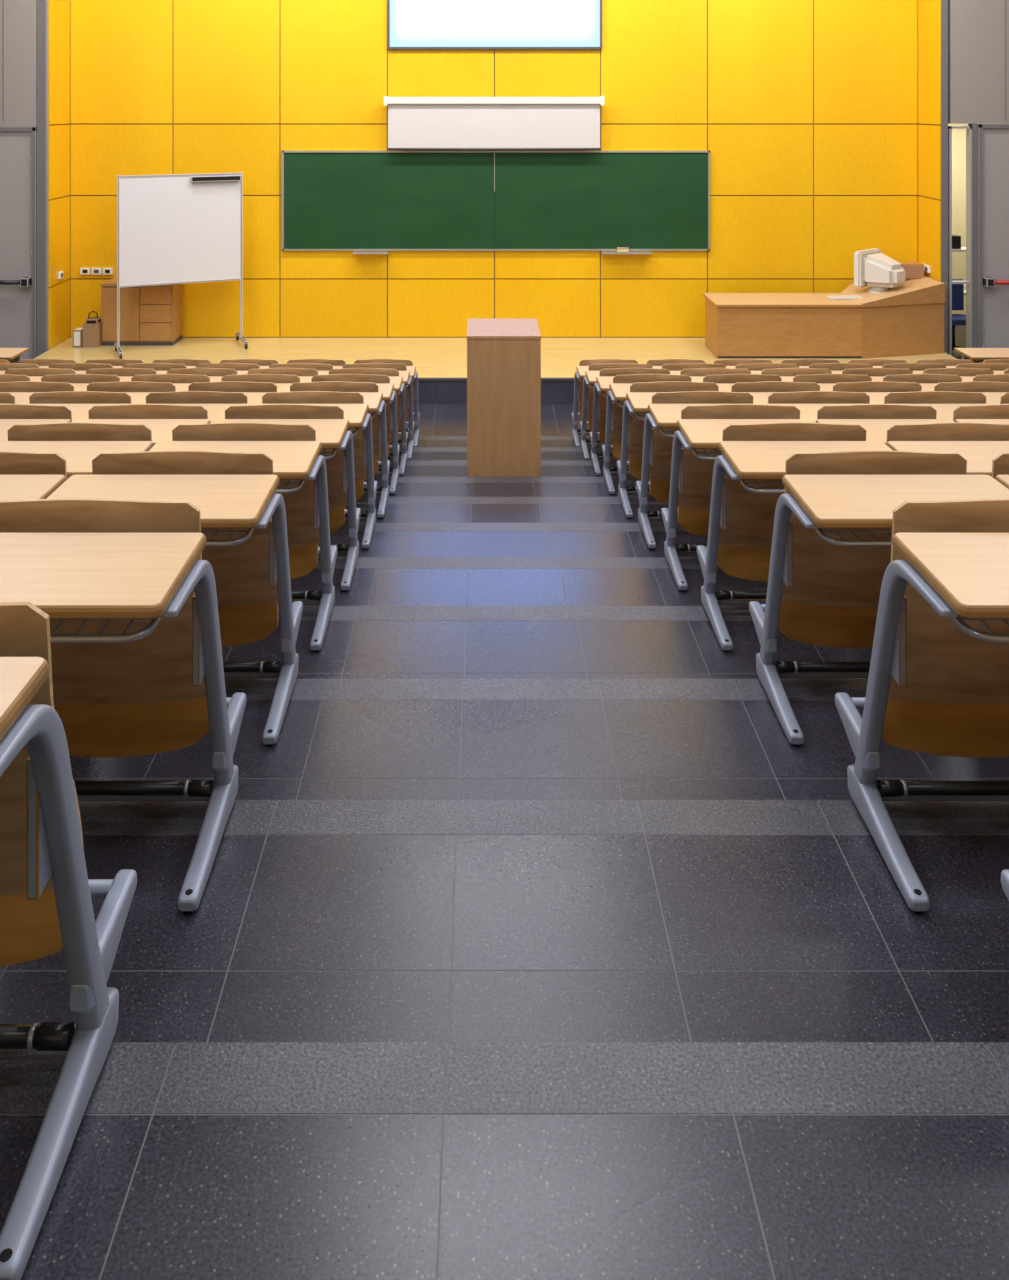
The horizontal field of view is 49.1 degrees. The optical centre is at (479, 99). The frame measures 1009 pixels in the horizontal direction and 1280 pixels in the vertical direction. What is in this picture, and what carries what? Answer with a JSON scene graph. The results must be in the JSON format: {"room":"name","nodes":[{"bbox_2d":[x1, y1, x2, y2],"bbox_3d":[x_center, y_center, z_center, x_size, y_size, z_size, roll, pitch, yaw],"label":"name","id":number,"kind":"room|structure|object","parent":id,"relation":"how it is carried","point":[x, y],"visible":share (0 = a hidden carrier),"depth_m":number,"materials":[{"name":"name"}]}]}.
{"room":"lecture hall","nodes":[
{"label":"lecture hall","id":0,"kind":"room"},
{"bbox_2d":[0,0,36,126],"bbox_3d":[-6.503,-1.696,14.130,1.684,4.075,0.120,0,0,0],"label":"wall","id":1,"kind":"structure","parent":0,"point":[20,16],"depth_m":14.07,"materials":[{"name":"grey paint"}]},
{"bbox_2d":[48,0,69,349],"bbox_3d":[-5.537,-0.133,14.425,0.100,7.200,0.710,0,0,0],"label":"wall","id":2,"kind":"structure","parent":0,"point":[58,10],"depth_m":14.36,"materials":[{"name":"yellow paint"}]},
{"bbox_2d":[37,0,45,356],"bbox_3d":[-5.596,-0.133,14.130,0.120,7.200,0.120,0,0,0],"label":"trim","id":3,"kind":"structure","parent":2,"relation":"attached to","point":[41,4],"depth_m":14.07,"materials":[{"name":"grey"}]},
{"bbox_2d":[46,0,48,350],"bbox_3d":[-5.522,-0.133,14.130,0.028,7.200,0.120,0,0,0],"label":"trim","id":4,"kind":"structure","parent":2,"relation":"attached to","point":[47,125],"depth_m":14.07,"materials":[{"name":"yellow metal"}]},
{"bbox_2d":[69,0,918,337],"bbox_3d":[0.187,-0.133,14.860,11.648,7.200,0.200,0,0,0],"label":"wall","id":5,"kind":"structure","parent":0,"point":[805,112],"depth_m":14.76,"materials":[{"name":"yellow paint"}]},
{"bbox_2d":[384,96,603,149],"bbox_3d":[0.186,0.306,14.659,2.916,0.718,0.198,0,0,0],"label":"screen","id":6,"kind":"object","parent":5,"relation":"attached to","point":[414,123],"visible":1,"depth_m":14.62,"materials":[{"name":"white fabric"}]},
{"bbox_2d":[387,0,601,48],"bbox_3d":[0.197,-1.759,14.734,2.864,2.160,0.048,0,0,0],"label":"projection screen","id":7,"kind":"object","parent":5,"relation":"attached to","point":[411,24],"visible":1,"depth_m":14.72,"materials":[{"name":"white fabric"}]},
{"bbox_2d":[282,151,709,253],"bbox_3d":[0.214,1.360,14.687,5.714,1.368,0.144,0,0,0],"label":"chalkboard","id":8,"kind":"object","parent":5,"relation":"attached to","point":[332,200],"visible":1,"depth_m":14.73,"materials":[{"name":"green metal"}]},
{"bbox_2d":[0,404,1008,1279],"bbox_3d":[0.155,2.301,4.800,15.000,2.931,15.600,0,0,0],"label":"floor","id":9,"kind":"structure","parent":0,"point":[532,939],"depth_m":2.19,"materials":[{"name":"grey tile"}]},
{"bbox_2d":[0,348,28,362],"bbox_3d":[-5.609,3.095,11.905,1.300,0.741,0.450,0,0,0],"label":"side table","id":10,"kind":"object","parent":9,"relation":"on","point":[13,355],"visible":0.36,"depth_m":11.95,"materials":[{"name":"brown wood"}]},
{"bbox_2d":[0,451,66,500],"bbox_3d":[-1.574,1.489,3.372,0.662,0.787,0.717,0,0,0],"label":"desk","id":11,"kind":"object","parent":9,"relation":"on","point":[23,475],"visible":0.05,"depth_m":3.44,"materials":[{"name":"brown wood"}]},
{"bbox_2d":[0,404,71,440],"bbox_3d":[-2.224,1.840,5.172,0.662,0.787,0.717,0,0,0],"label":"desk","id":12,"kind":"object","parent":9,"relation":"on","point":[10,414],"visible":0.03,"depth_m":5.24,"materials":[{"name":"brown wood"}]},
{"bbox_2d":[0,381,73,403],"bbox_3d":[-2.874,2.191,6.972,0.662,0.787,0.717,0,0,0],"label":"desk","id":13,"kind":"object","parent":9,"relation":"on","point":[21,390],"visible":0.06,"depth_m":7.04,"materials":[{"name":"brown wood"}]},
{"bbox_2d":[5,368,75,381],"bbox_3d":[-3.524,2.542,8.772,0.662,0.787,0.717,0,0,0],"label":"desk","id":14,"kind":"object","parent":9,"relation":"on","point":[35,374],"visible":0.04,"depth_m":8.84,"materials":[{"name":"brown wood"}]},
{"bbox_2d":[18,359,76,367],"bbox_3d":[-4.174,2.893,10.572,0.662,0.787,0.717,0,0,0],"label":"desk","id":15,"kind":"object","parent":9,"relation":"on","point":[42,363],"visible":0.02,"depth_m":10.64,"materials":[{"name":"brown wood"}]},
{"bbox_2d":[0,602,136,1279],"bbox_3d":[-0.924,1.139,1.572,0.662,0.787,0.717,0,0,0],"label":"desk","id":16,"kind":"object","parent":9,"relation":"on","point":[46,890],"visible":1,"depth_m":1.66,"materials":[{"name":"brown wood"}]},
{"bbox_2d":[0,422,153,478],"bbox_3d":[-1.574,1.665,4.272,0.662,0.787,0.717,0,0,0],"label":"desk","id":17,"kind":"object","parent":9,"relation":"on","point":[79,443],"visible":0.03,"depth_m":4.34,"materials":[{"name":"brown wood"}]},
{"bbox_2d":[29,391,130,421],"bbox_3d":[-2.224,2.016,6.072,0.662,0.787,0.717,0,0,0],"label":"desk","id":18,"kind":"object","parent":9,"relation":"on","point":[80,403],"visible":0.05,"depth_m":6.14,"materials":[{"name":"brown wood"}]},
{"bbox_2d":[41,374,119,390],"bbox_3d":[-2.874,2.366,7.872,0.662,0.787,0.717,0,0,0],"label":"desk","id":19,"kind":"object","parent":9,"relation":"on","point":[80,382],"visible":0.02,"depth_m":7.94,"materials":[{"name":"brown wood"}]},
{"bbox_2d":[49,363,112,373],"bbox_3d":[-3.524,2.717,9.672,0.662,0.787,0.717,0,0,0],"label":"desk","id":20,"kind":"object","parent":9,"relation":"on","point":[80,368],"visible":0.02,"depth_m":9.74,"materials":[{"name":"brown wood"}]},
{"bbox_2d":[85,359,143,367],"bbox_3d":[-3.524,2.893,10.572,0.662,0.787,0.717,0,0,0],"label":"desk","id":21,"kind":"object","parent":9,"relation":"on","point":[116,363],"visible":0.02,"depth_m":10.64,"materials":[{"name":"brown wood"}]},
{"bbox_2d":[86,368,156,380],"bbox_3d":[-2.874,2.542,8.772,0.662,0.787,0.717,0,0,0],"label":"desk","id":22,"kind":"object","parent":9,"relation":"on","point":[125,374],"visible":0.05,"depth_m":8.84,"materials":[{"name":"brown wood"}]},
{"bbox_2d":[0,498,245,910],"bbox_3d":[-0.924,1.314,2.472,0.662,0.787,0.717,0,0,0],"label":"desk","id":23,"kind":"object","parent":9,"relation":"on","point":[126,589],"visible":0.94,"depth_m":2.55,"materials":[{"name":"brown wood"}]},
{"bbox_2d":[87,381,175,403],"bbox_3d":[-2.224,2.191,6.972,0.662,0.787,0.717,0,0,0],"label":"desk","id":24,"kind":"object","parent":9,"relation":"on","point":[138,391],"visible":0.03,"depth_m":7.04,"materials":[{"name":"brown wood"}]},
{"bbox_2d":[73,404,210,444],"bbox_3d":[-1.574,1.840,5.172,0.662,0.787,0.717,0,0,0],"label":"desk","id":25,"kind":"object","parent":9,"relation":"on","point":[161,419],"visible":0.05,"depth_m":5.24,"materials":[{"name":"brown wood"}]},
{"bbox_2d":[122,363,185,373],"bbox_3d":[-2.874,2.717,9.672,0.662,0.787,0.717,0,0,0],"label":"desk","id":26,"kind":"object","parent":9,"relation":"on","point":[160,368],"visible":0.03,"depth_m":9.74,"materials":[{"name":"brown wood"}]},
{"bbox_2d":[131,374,209,391],"bbox_3d":[-2.224,2.366,7.872,0.662,0.787,0.717,0,0,0],"label":"desk","id":27,"kind":"object","parent":9,"relation":"on","point":[181,381],"visible":0.03,"depth_m":7.94,"materials":[{"name":"brown wood"}]},
{"bbox_2d":[46,450,302,744],"bbox_3d":[-0.924,1.489,3.372,0.662,0.787,0.717,0,0,0],"label":"desk","id":28,"kind":"object","parent":9,"relation":"on","point":[244,523],"visible":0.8,"depth_m":3.44,"materials":[{"name":"brown wood"}]},
{"bbox_2d":[152,359,210,367],"bbox_3d":[-2.874,2.893,10.572,0.662,0.787,0.717,0,0,0],"label":"desk","id":29,"kind":"object","parent":9,"relation":"on","point":[189,363],"visible":0.02,"depth_m":10.64,"materials":[{"name":"brown wood"}]},
{"bbox_2d":[146,391,249,421],"bbox_3d":[-1.574,2.016,6.072,0.662,0.787,0.717,0,0,0],"label":"desk","id":30,"kind":"object","parent":9,"relation":"on","point":[216,403],"visible":0.04,"depth_m":6.14,"materials":[{"name":"brown wood"}]},
{"bbox_2d":[167,368,236,381],"bbox_3d":[-2.224,2.542,8.772,0.662,0.787,0.717,0,0,0],"label":"desk","id":31,"kind":"object","parent":9,"relation":"on","point":[215,374],"visible":0.05,"depth_m":8.84,"materials":[{"name":"brown wood"}]},
{"bbox_2d":[196,363,259,374],"bbox_3d":[-2.224,2.717,9.672,0.662,0.787,0.717,0,0,0],"label":"desk","id":32,"kind":"object","parent":9,"relation":"on","point":[241,368],"visible":0.02,"depth_m":9.74,"materials":[{"name":"brown wood"}]},
{"bbox_2d":[188,381,276,404],"bbox_3d":[-1.574,2.191,6.972,0.662,0.787,0.717,0,0,0],"label":"desk","id":33,"kind":"object","parent":9,"relation":"on","point":[254,391],"visible":0.06,"depth_m":7.04,"materials":[{"name":"brown wood"}]},
{"bbox_2d":[149,422,336,650],"bbox_3d":[-0.924,1.665,4.272,0.662,0.787,0.717,0,0,0],"label":"desk","id":34,"kind":"object","parent":9,"relation":"on","point":[294,450],"visible":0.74,"depth_m":4.34,"materials":[{"name":"brown wood"}]},
{"bbox_2d":[220,359,277,368],"bbox_3d":[-2.224,2.893,10.572,0.662,0.787,0.717,0,0,0],"label":"desk","id":35,"kind":"object","parent":9,"relation":"on","point":[263,363],"visible":0.05,"depth_m":10.64,"materials":[{"name":"brown wood"}]},
{"bbox_2d":[221,374,299,391],"bbox_3d":[-1.574,2.366,7.872,0.662,0.787,0.717,0,0,0],"label":"desk","id":36,"kind":"object","parent":9,"relation":"on","point":[283,383],"visible":0.02,"depth_m":7.94,"materials":[{"name":"brown wood"}]},
{"bbox_2d":[248,368,317,381],"bbox_3d":[-1.574,2.542,8.772,0.662,0.787,0.717,0,0,0],"label":"desk","id":37,"kind":"object","parent":9,"relation":"on","point":[305,375],"visible":0.04,"depth_m":8.84,"materials":[{"name":"brown wood"}]},
{"bbox_2d":[211,404,360,590],"bbox_3d":[-0.924,1.840,5.172,0.662,0.787,0.717,0,0,0],"label":"desk","id":38,"kind":"object","parent":9,"relation":"on","point":[329,423],"visible":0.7,"depth_m":5.25,"materials":[{"name":"brown wood"}]},
{"bbox_2d":[269,363,332,374],"bbox_3d":[-1.574,2.717,9.672,0.662,0.787,0.717,0,0,0],"label":"desk","id":39,"kind":"object","parent":9,"relation":"on","point":[323,369],"visible":0.02,"depth_m":9.74,"materials":[{"name":"brown wood"}]},
{"bbox_2d":[253,391,376,548],"bbox_3d":[-0.924,2.016,6.072,0.662,0.787,0.717,0,0,0],"label":"desk","id":40,"kind":"object","parent":9,"relation":"on","point":[352,403],"visible":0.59,"depth_m":6.14,"materials":[{"name":"brown wood"}]},
{"bbox_2d":[287,359,344,368],"bbox_3d":[-1.574,2.893,10.572,0.662,0.787,0.717,0,0,0],"label":"desk","id":41,"kind":"object","parent":9,"relation":"on","point":[337,364],"visible":0.04,"depth_m":10.64,"materials":[{"name":"brown wood"}]},
{"bbox_2d":[290,381,389,517],"bbox_3d":[-0.924,2.191,6.972,0.662,0.787,0.717,0,0,0],"label":"desk","id":42,"kind":"object","parent":9,"relation":"on","point":[372,397],"visible":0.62,"depth_m":7.04,"materials":[{"name":"brown wood"}]},
{"bbox_2d":[311,374,399,493],"bbox_3d":[-0.924,2.366,7.872,0.662,0.787,0.717,0,0,0],"label":"desk","id":43,"kind":"object","parent":9,"relation":"on","point":[383,381],"visible":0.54,"depth_m":7.94,"materials":[{"name":"brown wood"}]},
{"bbox_2d":[329,368,407,474],"bbox_3d":[-0.924,2.542,8.772,0.662,0.787,0.717,0,0,0],"label":"desk","id":44,"kind":"object","parent":9,"relation":"on","point":[393,374],"visible":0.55,"depth_m":8.84,"materials":[{"name":"brown wood"}]},
{"bbox_2d":[343,363,413,459],"bbox_3d":[-0.924,2.717,9.672,0.662,0.787,0.717,0,0,0],"label":"desk","id":45,"kind":"object","parent":9,"relation":"on","point":[407,379],"visible":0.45,"depth_m":9.74,"materials":[{"name":"brown wood"}]},
{"bbox_2d":[354,359,419,446],"bbox_3d":[-0.924,2.893,10.572,0.662,0.787,0.717,0,0,0],"label":"desk","id":46,"kind":"object","parent":9,"relation":"on","point":[408,363],"visible":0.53,"depth_m":10.64,"materials":[{"name":"brown wood"}]},
{"bbox_2d":[34,338,955,403],"bbox_3d":[0.187,3.322,13.669,11.340,0.288,2.179,0,0,0],"label":"stage platform","id":47,"kind":"object","parent":9,"relation":"on","point":[440,363],"visible":0.12,"depth_m":13.83,"materials":[{"name":"beige wood"}]},
{"bbox_2d":[73,311,101,347],"bbox_3d":[-5.068,2.949,14.260,0.340,0.457,0.220,0,0,0],"label":"shopping bag","id":48,"kind":"object","parent":47,"relation":"on","point":[90,335],"visible":1,"depth_m":14.17,"materials":[{"name":"brown paper"}]},
{"bbox_2d":[100,278,181,345],"bbox_3d":[-4.432,2.778,14.488,0.940,0.800,0.485,0,0,0],"label":"base cabinet","id":49,"kind":"object","parent":47,"relation":"on","point":[149,315],"visible":0.9,"depth_m":14.25,"materials":[{"name":"brown wood"}]},
{"bbox_2d":[115,172,247,358],"bbox_3d":[-3.797,2.057,14.029,1.568,2.239,0.624,0,0,-24],"label":"whiteboard","id":50,"kind":"object","parent":47,"relation":"on","point":[172,228],"visible":0.98,"depth_m":14.03,"materials":[{"name":"white plastic"}]},
{"bbox_2d":[703,276,944,358],"bbox_3d":[4.364,2.736,14.110,2.935,0.883,1.180,0,0,0],"label":"desk","id":51,"kind":"object","parent":47,"relation":"on","point":[907,319],"visible":0.94,"depth_m":13.57,"materials":[{"name":"brown wood"}]},
{"bbox_2d":[854,248,904,292],"bbox_3d":[5.147,2.202,14.128,0.526,0.521,0.529,0,0,-40],"label":"monitor","id":52,"kind":"object","parent":51,"relation":"on","point":[872,268],"visible":0.98,"depth_m":14.04,"materials":[{"name":"white plastic"}]},
{"bbox_2d":[897,261,923,278],"bbox_3d":[5.615,2.237,14.485,0.330,0.200,0.270,0,0,0],"label":"wooden box","id":53,"kind":"object","parent":51,"relation":"on","point":[913,269],"visible":0.53,"depth_m":14.35,"materials":[{"name":"brown wood"}]},
{"bbox_2d":[467,319,540,476],"bbox_3d":[0.179,2.356,8.610,0.560,1.168,0.668,0,0,0],"label":"podium","id":54,"kind":"object","parent":9,"relation":"on","point":[504,355],"visible":0.78,"depth_m":8.28,"materials":[{"name":"brown wood"}]},
{"bbox_2d":[572,359,637,446],"bbox_3d":[1.234,2.893,10.572,0.662,0.787,0.717,0,0,0],"label":"desk","id":55,"kind":"object","parent":9,"relation":"on","point":[583,366],"visible":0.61,"depth_m":10.64,"materials":[{"name":"brown wood"}]},
{"bbox_2d":[580,363,652,459],"bbox_3d":[1.234,2.717,9.672,0.662,0.787,0.717,0,0,0],"label":"desk","id":56,"kind":"object","parent":9,"relation":"on","point":[589,380],"visible":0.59,"depth_m":9.75,"materials":[{"name":"brown wood"}]},
{"bbox_2d":[590,368,669,474],"bbox_3d":[1.234,2.542,8.772,0.662,0.787,0.717,0,0,0],"label":"desk","id":57,"kind":"object","parent":9,"relation":"on","point":[601,388],"visible":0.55,"depth_m":8.85,"materials":[{"name":"brown wood"}]},
{"bbox_2d":[602,374,691,493],"bbox_3d":[1.234,2.366,7.872,0.662,0.787,0.717,0,0,0],"label":"desk","id":58,"kind":"object","parent":9,"relation":"on","point":[616,398],"visible":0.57,"depth_m":7.95,"materials":[{"name":"brown wood"}]},
{"bbox_2d":[617,381,718,517],"bbox_3d":[1.234,2.191,6.972,0.662,0.787,0.717,0,0,0],"label":"desk","id":59,"kind":"object","parent":9,"relation":"on","point":[635,409],"visible":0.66,"depth_m":7.05,"materials":[{"name":"brown wood"}]},
{"bbox_2d":[647,359,704,368],"bbox_3d":[1.884,2.893,10.572,0.662,0.787,0.717,0,0,0],"label":"desk","id":60,"kind":"object","parent":9,"relation":"on","point":[657,364],"visible":0.03,"depth_m":10.64,"materials":[{"name":"brown wood"}]},
{"bbox_2d":[662,363,725,374],"bbox_3d":[1.884,2.717,9.672,0.662,0.787,0.717,0,0,0],"label":"desk","id":61,"kind":"object","parent":9,"relation":"on","point":[674,369],"visible":0.02,"depth_m":9.74,"materials":[{"name":"brown wood"}]},
{"bbox_2d":[636,391,762,548],"bbox_3d":[1.234,2.016,6.072,0.662,0.787,0.717,0,0,0],"label":"desk","id":62,"kind":"object","parent":9,"relation":"on","point":[660,425],"visible":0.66,"depth_m":6.15,"materials":[{"name":"brown wood"}]},
{"bbox_2d":[680,368,750,381],"bbox_3d":[1.884,2.542,8.772,0.662,0.787,0.717,0,0,0],"label":"desk","id":63,"kind":"object","parent":9,"relation":"on","point":[697,375],"visible":0.03,"depth_m":8.84,"materials":[{"name":"brown wood"}]},
{"bbox_2d":[661,404,815,590],"bbox_3d":[1.234,1.840,5.172,0.662,0.787,0.717,0,0,0],"label":"desk","id":64,"kind":"object","parent":9,"relation":"on","point":[695,450],"visible":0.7,"depth_m":5.25,"materials":[{"name":"brown wood"}]},
{"bbox_2d":[703,374,781,391],"bbox_3d":[1.884,2.366,7.872,0.662,0.787,0.717,0,0,0],"label":"desk","id":65,"kind":"object","parent":9,"relation":"on","point":[724,381],"visible":0.06,"depth_m":7.94,"materials":[{"name":"brown wood"}]},
{"bbox_2d":[714,359,772,367],"bbox_3d":[2.534,2.893,10.572,0.662,0.787,0.717,0,0,0],"label":"desk","id":66,"kind":"object","parent":9,"relation":"on","point":[729,363],"visible":0.02,"depth_m":10.64,"materials":[{"name":"brown wood"}]},
{"bbox_2d":[735,363,798,373],"bbox_3d":[2.534,2.717,9.672,0.662,0.787,0.717,0,0,0],"label":"desk","id":67,"kind":"object","parent":9,"relation":"on","point":[755,368],"visible":0.02,"depth_m":9.74,"materials":[{"name":"brown wood"}]},
{"bbox_2d":[731,381,819,404],"bbox_3d":[1.884,2.191,6.972,0.662,0.787,0.717,0,0,0],"label":"desk","id":68,"kind":"object","parent":9,"relation":"on","point":[760,391],"visible":0.03,"depth_m":7.04,"materials":[{"name":"brown wood"}]},
{"bbox_2d":[697,422,892,650],"bbox_3d":[1.234,1.665,4.272,0.662,0.787,0.717,0,0,0],"label":"desk","id":69,"kind":"object","parent":9,"relation":"on","point":[747,485],"visible":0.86,"depth_m":4.35,"materials":[{"name":"brown wood"}]},
{"bbox_2d":[761,368,831,381],"bbox_3d":[2.534,2.542,8.772,0.662,0.787,0.717,0,0,0],"label":"desk","id":70,"kind":"object","parent":9,"relation":"on","point":[787,374],"visible":0.02,"depth_m":8.84,"materials":[{"name":"brown wood"}]},
{"bbox_2d":[781,359,839,367],"bbox_3d":[3.184,2.893,10.572,0.662,0.787,0.717,0,0,0],"label":"desk","id":71,"kind":"object","parent":9,"relation":"on","point":[802,363],"visible":0.02,"depth_m":10.64,"materials":[{"name":"brown wood"}]},
{"bbox_2d":[767,391,869,421],"bbox_3d":[1.884,2.016,6.072,0.662,0.787,0.717,0,0,0],"label":"desk","id":72,"kind":"object","parent":9,"relation":"on","point":[808,403],"visible":0.05,"depth_m":6.14,"materials":[{"name":"brown wood"}]},
{"bbox_2d":[793,374,871,390],"bbox_3d":[2.534,2.366,7.872,0.662,0.787,0.717,0,0,0],"label":"desk","id":73,"kind":"object","parent":9,"relation":"on","point":[826,382],"visible":0.03,"depth_m":7.94,"materials":[{"name":"brown wood"}]},
{"bbox_2d":[809,363,872,373],"bbox_3d":[3.184,2.717,9.672,0.662,0.787,0.717,0,0,0],"label":"desk","id":74,"kind":"object","parent":9,"relation":"on","point":[836,368],"visible":0.02,"depth_m":9.74,"materials":[{"name":"brown wood"}]},
{"bbox_2d":[833,381,921,403],"bbox_3d":[2.534,2.191,6.972,0.662,0.787,0.717,0,0,0],"label":"desk","id":75,"kind":"object","parent":9,"relation":"on","point":[876,390],"visible":0.06,"depth_m":7.04,"materials":[{"name":"brown wood"}]},
{"bbox_2d":[842,368,912,380],"bbox_3d":[3.184,2.542,8.772,0.662,0.787,0.717,0,0,0],"label":"desk","id":76,"kind":"object","parent":9,"relation":"on","point":[877,374],"visible":0.02,"depth_m":8.84,"materials":[{"name":"brown wood"}]},
{"bbox_2d":[848,359,906,367],"bbox_3d":[3.834,2.893,10.572,0.662,0.787,0.717,0,0,0],"label":"desk","id":77,"kind":"object","parent":9,"relation":"on","point":[876,363],"visible":0.03,"depth_m":10.64,"materials":[{"name":"brown wood"}]},
{"bbox_2d":[749,450,1008,744],"bbox_3d":[1.234,1.489,3.372,0.662,0.787,0.717,0,0,0],"label":"desk","id":78,"kind":"object","parent":9,"relation":"on","point":[830,557],"visible":0.84,"depth_m":3.45,"materials":[{"name":"brown wood"}]},
{"bbox_2d":[816,404,953,443],"bbox_3d":[1.884,1.840,5.172,0.662,0.787,0.717,0,0,0],"label":"desk","id":79,"kind":"object","parent":9,"relation":"on","point":[875,419],"visible":0.05,"depth_m":5.24,"materials":[{"name":"brown wood"}]},
{"bbox_2d":[882,363,945,373],"bbox_3d":[3.834,2.717,9.672,0.662,0.787,0.717,0,0,0],"label":"desk","id":80,"kind":"object","parent":9,"relation":"on","point":[917,368],"visible":0.03,"depth_m":9.74,"materials":[{"name":"brown wood"}]},
{"bbox_2d":[835,498,1008,910],"bbox_3d":[1.234,1.314,2.472,0.662,0.787,0.717,0,0,0],"label":"desk","id":81,"kind":"object","parent":9,"relation":"on","point":[938,684],"visible":1,"depth_m":2.59,"materials":[{"name":"brown wood"}]},
{"bbox_2d":[883,374,961,390],"bbox_3d":[3.184,2.366,7.872,0.662,0.787,0.717,0,0,0],"label":"desk","id":82,"kind":"object","parent":9,"relation":"on","point":[927,381],"visible":0.06,"depth_m":7.94,"materials":[{"name":"brown wood"}]},
{"bbox_2d":[884,391,994,420],"bbox_3d":[2.534,2.016,6.072,0.662,0.787,0.717,0,0,0],"label":"desk","id":83,"kind":"object","parent":9,"relation":"on","point":[944,403],"visible":0.09,"depth_m":6.14,"materials":[{"name":"brown wood"}]},
{"bbox_2d":[915,359,973,367],"bbox_3d":[4.484,2.893,10.572,0.662,0.787,0.717,0,0,0],"label":"desk","id":84,"kind":"object","parent":9,"relation":"on","point":[949,363],"visible":0.02,"depth_m":10.64,"materials":[{"name":"brown wood"}]},
{"bbox_2d":[886,422,1008,476],"bbox_3d":[1.884,1.665,4.272,0.662,0.787,0.717,0,0,0],"label":"desk","id":85,"kind":"object","parent":9,"relation":"on","point":[979,444],"visible":0.05,"depth_m":4.34,"materials":[{"name":"brown wood"}]},
{"bbox_2d":[923,368,993,381],"bbox_3d":[3.834,2.542,8.772,0.662,0.787,0.717,0,0,0],"label":"desk","id":86,"kind":"object","parent":9,"relation":"on","point":[967,374],"visible":0.06,"depth_m":8.84,"materials":[{"name":"brown wood"}]},
{"bbox_2d":[934,381,1008,403],"bbox_3d":[3.184,2.191,6.972,0.662,0.787,0.717,0,0,0],"label":"desk","id":87,"kind":"object","parent":9,"relation":"on","point":[993,391],"visible":0.03,"depth_m":7.04,"materials":[{"name":"brown wood"}]},
{"bbox_2d":[953,404,1008,423],"bbox_3d":[2.534,1.840,5.172,0.662,0.787,0.717,0,0,0],"label":"desk","id":88,"kind":"object","parent":9,"relation":"on","point":[997,413],"visible":0.02,"depth_m":5.25,"materials":[{"name":"brown wood"}]},
{"bbox_2d":[954,348,1008,362],"bbox_3d":[5.861,3.095,11.905,1.300,0.741,0.450,0,0,0],"label":"side table","id":89,"kind":"object","parent":9,"relation":"on","point":[977,355],"visible":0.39,"depth_m":11.90,"materials":[{"name":"brown wood"}]},
{"bbox_2d":[955,363,1008,373],"bbox_3d":[4.484,2.717,9.672,0.662,0.787,0.717,0,0,0],"label":"desk","id":90,"kind":"object","parent":9,"relation":"on","point":[998,368],"visible":0.02,"depth_m":9.74,"materials":[{"name":"brown wood"}]},
{"bbox_2d":[992,453,1008,488],"bbox_3d":[1.884,1.489,3.372,0.662,0.787,0.717,0,0,0],"label":"desk","id":91,"kind":"object","parent":9,"relation":"on","point":[1000,464],"visible":0.02,"depth_m":3.46,"materials":[{"name":"brown wood"}]},
{"bbox_2d":[918,0,940,281],"bbox_3d":[5.911,-0.133,14.425,0.100,7.200,0.710,0,0,0],"label":"wall","id":92,"kind":"structure","parent":0,"point":[929,11],"depth_m":14.35,"materials":[{"name":"yellow paint"}]},
{"bbox_2d":[941,0,947,353],"bbox_3d":[5.927,-0.133,14.130,0.088,7.200,0.120,0,0,0],"label":"trim","id":93,"kind":"structure","parent":92,"relation":"attached to","point":[944,3],"depth_m":14.07,"materials":[{"name":"grey"}]},
{"bbox_2d":[948,124,967,314],"bbox_3d":[7.280,1.717,17.550,2.750,3.500,0.100,0,0,0],"label":"wall","id":94,"kind":"structure","parent":0,"point":[958,135],"depth_m":17.50,"materials":[{"name":"beige paint"}]},
{"bbox_2d":[952,325,965,358],"bbox_3d":[7.330,3.492,15.895,2.850,0.050,3.410,0,0,0],"label":"floor","id":95,"kind":"structure","parent":0,"point":[960,330],"depth_m":16.03,"materials":[{"name":"stone"}]},
{"bbox_2d":[952,279,965,349],"bbox_3d":[6.497,2.967,15.100,0.504,0.960,0.527,0,0,0],"label":"office chair","id":96,"kind":"object","parent":95,"relation":"on","point":[957,289],"visible":0.29,"depth_m":15.28,"materials":[{"name":"blue fabric"}]},
{"bbox_2d":[948,0,1008,123],"bbox_3d":[6.830,-1.716,14.130,1.650,4.035,0.120,0,0,0],"label":"wall","id":97,"kind":"structure","parent":0,"point":[976,28],"depth_m":14.07,"materials":[{"name":"grey paint"}]},
{"bbox_2d":[948,126,971,355],"bbox_3d":[6.130,1.902,14.115,0.290,3.130,0.110,0,0,0],"label":"door frame","id":98,"kind":"structure","parent":97,"relation":"in","point":[968,281],"depth_m":14.06,"materials":[{"name":"silver metal"}]},
{"bbox_2d":[968,124,977,347],"bbox_3d":[6.315,1.885,14.130,0.070,3.163,0.120,0,0,0],"label":"trim","id":99,"kind":"structure","parent":97,"relation":"attached to","point":[974,126],"depth_m":14.07,"materials":[{"name":"grey metal"}]},
{"bbox_3d":[7.490,1.886,14.130,0.330,3.163,0.120,0,0,0],"label":"wall","id":100,"kind":"structure","parent":0,"visible":0},
{"bbox_2d":[978,124,1008,347],"bbox_3d":[6.835,1.887,14.070,0.960,3.160,0.220,0,0,0],"label":"door","id":101,"kind":"structure","parent":100,"relation":"in","point":[993,139],"depth_m":14.09,"materials":[{"name":"grey metal"}]},
{"bbox_3d":[-6.977,1.905,14.130,0.735,3.123,0.120,0,0,0],"label":"wall","id":102,"kind":"structure","parent":0,"visible":0},
{"bbox_2d":[0,127,36,359],"bbox_3d":[-6.133,1.907,14.070,0.944,3.120,0.220,0,0,0],"label":"door","id":103,"kind":"structure","parent":102,"relation":"in","point":[18,145],"depth_m":14.09,"materials":[{"name":"grey metal"}]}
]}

